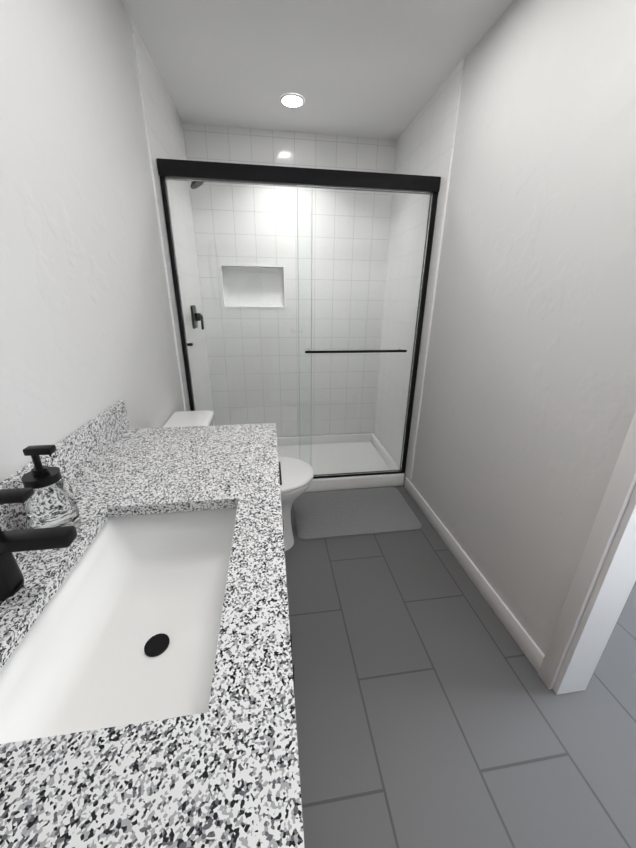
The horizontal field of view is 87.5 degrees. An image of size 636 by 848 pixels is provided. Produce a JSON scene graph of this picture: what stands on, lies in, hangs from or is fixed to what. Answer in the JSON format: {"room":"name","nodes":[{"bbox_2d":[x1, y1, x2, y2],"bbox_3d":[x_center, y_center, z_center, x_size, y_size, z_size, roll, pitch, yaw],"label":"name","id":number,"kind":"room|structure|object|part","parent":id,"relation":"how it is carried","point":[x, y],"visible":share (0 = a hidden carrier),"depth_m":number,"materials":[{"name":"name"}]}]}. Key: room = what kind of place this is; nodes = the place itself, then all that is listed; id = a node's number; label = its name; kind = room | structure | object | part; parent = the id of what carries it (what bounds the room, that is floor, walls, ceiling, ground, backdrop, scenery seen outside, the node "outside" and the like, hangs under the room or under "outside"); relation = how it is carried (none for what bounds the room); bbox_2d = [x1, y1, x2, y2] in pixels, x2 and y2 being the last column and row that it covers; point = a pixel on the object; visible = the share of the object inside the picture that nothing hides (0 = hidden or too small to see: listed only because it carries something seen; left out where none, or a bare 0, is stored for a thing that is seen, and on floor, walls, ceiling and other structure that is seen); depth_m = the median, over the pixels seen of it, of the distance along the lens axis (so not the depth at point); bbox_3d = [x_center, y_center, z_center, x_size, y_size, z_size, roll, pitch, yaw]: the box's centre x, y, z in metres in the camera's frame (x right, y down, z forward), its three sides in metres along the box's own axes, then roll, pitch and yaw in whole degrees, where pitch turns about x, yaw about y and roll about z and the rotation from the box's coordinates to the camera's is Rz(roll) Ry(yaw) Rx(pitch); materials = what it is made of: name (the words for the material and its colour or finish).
{"room":"bathroom","nodes":[
{"label":"bathroom","id":0,"kind":"room"},
{"bbox_2d":[0,0,183,482],"bbox_3d":[-0.774,-0.332,1.220,0.120,2.440,3.385,-2,21,-8],"label":"wall","id":1,"kind":"structure","parent":0,"point":[86,331],"depth_m":0.94,"materials":[{"name":"white paint"}]},
{"bbox_2d":[0,400,129,530],"bbox_3d":[-0.582,0.217,0.520,0.020,0.106,1.404,-2,21,-8],"label":"backsplash","id":2,"kind":"structure","parent":1,"relation":"attached to","point":[76,453],"depth_m":0.86,"materials":[{"name":"stone"}]},
{"bbox_2d":[130,19,214,425],"bbox_3d":[-0.865,-0.781,2.232,0.010,2.325,0.905,-2,21,-8],"label":"wall tile","id":3,"kind":"structure","parent":1,"relation":"attached to","point":[163,124],"depth_m":1.96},
{"bbox_2d":[190,181,203,188],"bbox_3d":[-0.783,-1.527,2.041,0.161,0.134,0.100,-2,21,-8],"label":"shower head","id":4,"kind":"object","parent":3,"relation":"attached to","point":[194,183],"depth_m":2.05},
{"bbox_2d":[190,305,203,329],"bbox_3d":[-0.840,-0.747,2.332,0.062,0.161,0.136,-2,21,-8],"label":"shower valve","id":5,"kind":"object","parent":3,"relation":"attached to","point":[195,318],"depth_m":2.31,"materials":[{"name":"black metal"}]},
{"bbox_2d":[121,0,512,139],"bbox_3d":[1.639,-1.563,1.017,4.940,0.060,3.565,-2,21,-8],"label":"ceiling","id":6,"kind":"structure","parent":0,"point":[381,69],"depth_m":1.60,"materials":[{"name":"white paint"}]},
{"bbox_2d":[280,93,304,107],"bbox_3d":[-0.151,-1.911,1.963,0.144,0.006,0.144,-2,21,-8],"label":"recessed light","id":7,"kind":"object","parent":6,"relation":"in","point":[293,100],"visible":1,"depth_m":1.95,"materials":[{"name":"white plastic"}]},
{"bbox_2d":[285,433,360,436],"bbox_3d":[-0.199,-0.961,2.886,1.520,2.440,0.220,-2,21,-8],"label":"wall","id":8,"kind":"structure","parent":0,"point":[330,434],"depth_m":3.23,"materials":[{"name":"white tile"}]},
{"bbox_2d":[219,264,285,307],"bbox_3d":[-0.521,-1.113,2.700,0.505,0.320,0.106,-2,21,-8],"label":"shower niche","id":9,"kind":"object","parent":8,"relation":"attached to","point":[248,282],"depth_m":2.73,"materials":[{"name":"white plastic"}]},
{"bbox_2d":[183,123,395,436],"bbox_3d":[-0.182,-0.974,2.758,1.500,2.325,0.012,-2,21,-8],"label":"wall tile","id":10,"kind":"structure","parent":8,"relation":"attached to","point":[223,144],"depth_m":2.69,"materials":[{"name":"white tile"}]},
{"bbox_2d":[285,484,635,847],"bbox_3d":[1.611,0.772,1.910,4.940,0.060,3.565,-2,21,-8],"label":"floor","id":11,"kind":"structure","parent":0,"point":[432,710],"depth_m":1.15,"materials":[{"name":"tile"}]},
{"bbox_2d":[162,410,313,550],"bbox_3d":[-0.388,0.342,1.821,0.733,0.782,0.384,-2,21,-8],"label":"toilet","id":12,"kind":"object","parent":11,"relation":"on","point":[297,475],"visible":0.31,"depth_m":1.76,"materials":[{"name":"white ceramic"}]},
{"bbox_3d":[-0.646,0.158,1.711,0.206,0.367,0.356,-2,21,-8],"label":"tank","id":13,"kind":"part","parent":12,"relation":"part of","materials":[{"name":"white ceramic"}]},
{"bbox_3d":[-0.279,0.281,1.815,0.515,0.054,0.384,-2,21,-8],"label":"seat","id":14,"kind":"part","parent":12,"relation":"part of","materials":[{"name":"white plastic"}]},
{"bbox_2d":[276,432,281,491],"bbox_3d":[-0.326,0.693,0.738,0.548,0.879,1.392,-2,21,-8],"label":"bathroom vanity","id":15,"kind":"object","parent":11,"relation":"on","point":[276,432],"depth_m":1.12,"materials":[{"name":"wood"}]},
{"bbox_2d":[0,424,304,847],"bbox_3d":[-0.327,0.269,0.579,0.538,0.027,1.404,-2,21,-8],"label":"countertop","id":16,"kind":"structure","parent":15,"relation":"on","point":[228,777],"depth_m":0.37,"materials":[{"name":"stone"}]},
{"bbox_2d":[0,488,76,600],"bbox_3d":[-0.460,0.183,0.511,0.152,0.178,0.054,-2,21,-8],"label":"faucet","id":17,"kind":"object","parent":16,"relation":"on","point":[11,577],"visible":1,"depth_m":0.51,"materials":[{"name":"black metal"}]},
{"bbox_2d":[21,445,80,528],"bbox_3d":[-0.527,0.128,0.644,0.078,0.184,0.078,-2,21,-8],"label":"soap dispenser","id":18,"kind":"object","parent":16,"relation":"on","point":[50,502],"visible":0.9,"depth_m":0.62,"materials":[{"name":"clear glass"}]},
{"bbox_2d":[0,500,239,743],"bbox_3d":[-0.303,0.345,0.599,0.354,0.154,0.504,-2,21,-8],"label":"sink","id":19,"kind":"object","parent":16,"relation":"in","point":[127,632],"depth_m":0.62,"materials":[{"name":"white ceramic"}]},
{"bbox_2d":[277,433,404,492],"bbox_3d":[-0.137,0.313,2.811,1.497,0.114,0.814,-2,21,-8],"label":"shower pan","id":20,"kind":"object","parent":11,"relation":"on","point":[351,482],"visible":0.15,"depth_m":2.89,"materials":[{"name":"white plastic"}]},
{"bbox_2d":[157,158,440,478],"bbox_3d":[-0.072,-0.477,2.103,1.495,1.875,0.068,-2,21,-8],"label":"sliding shower door","id":21,"kind":"structure","parent":20,"relation":"on","point":[215,172],"depth_m":1.86,"materials":[{"name":"clear glass"}]},
{"bbox_2d":[297,185,299,446],"bbox_3d":[-0.121,-0.446,2.098,0.003,1.784,0.007,-2,21,-8],"label":"shower door glass edge","id":22,"kind":"object","parent":21,"relation":"attached to","point":[298,322],"depth_m":2.01,"materials":[{"name":"grey"}]},
{"bbox_2d":[311,264,311,402],"bbox_3d":[-0.042,-0.456,2.126,0.003,1.784,0.007,-2,21,-8],"label":"shower door glass edge","id":23,"kind":"object","parent":21,"relation":"attached to","point":[311,264],"depth_m":2.08,"materials":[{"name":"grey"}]},
{"bbox_2d":[305,349,406,352],"bbox_3d":[0.242,-0.464,2.114,0.655,0.016,0.052,-2,21,-8],"label":"door towel bar","id":24,"kind":"object","parent":21,"relation":"attached to","point":[358,351],"visible":0.96,"depth_m":2.09,"materials":[{"name":"black metal"}]},
{"bbox_2d":[293,487,420,539],"bbox_3d":[0.238,0.583,2.252,0.790,0.016,0.495,-2,21,-8],"label":"rug","id":25,"kind":"object","parent":11,"relation":"on","point":[338,513],"visible":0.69,"depth_m":2.20,"materials":[{"name":"grey fabric"}]},
{"bbox_2d":[375,0,635,686],"bbox_3d":[0.841,-0.418,1.498,0.120,2.440,3.265,-2,21,-8],"label":"wall","id":26,"kind":"structure","parent":0,"point":[528,407],"depth_m":1.25,"materials":[{"name":"white paint"}]},
{"bbox_2d":[374,58,464,478],"bbox_3d":[0.630,-0.842,2.437,0.010,2.325,0.905,-2,21,-8],"label":"wall tile","id":27,"kind":"structure","parent":26,"relation":"attached to","point":[425,140],"depth_m":2.27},
{"bbox_2d":[404,477,544,671],"bbox_3d":[0.764,0.684,1.902,0.012,0.090,1.363,-2,21,-8],"label":"baseboard","id":28,"kind":"structure","parent":26,"relation":"attached to","point":[528,646],"depth_m":1.59,"materials":[{"name":"white paint"}]},
{"bbox_2d":[538,411,635,694],"bbox_3d":[0.999,0.148,0.516,0.152,2.087,0.884,-2,21,-8],"label":"door frame","id":29,"kind":"structure","parent":26,"relation":"attached to","point":[614,584],"depth_m":1.06,"materials":[{"name":"white paint"}]}
]}

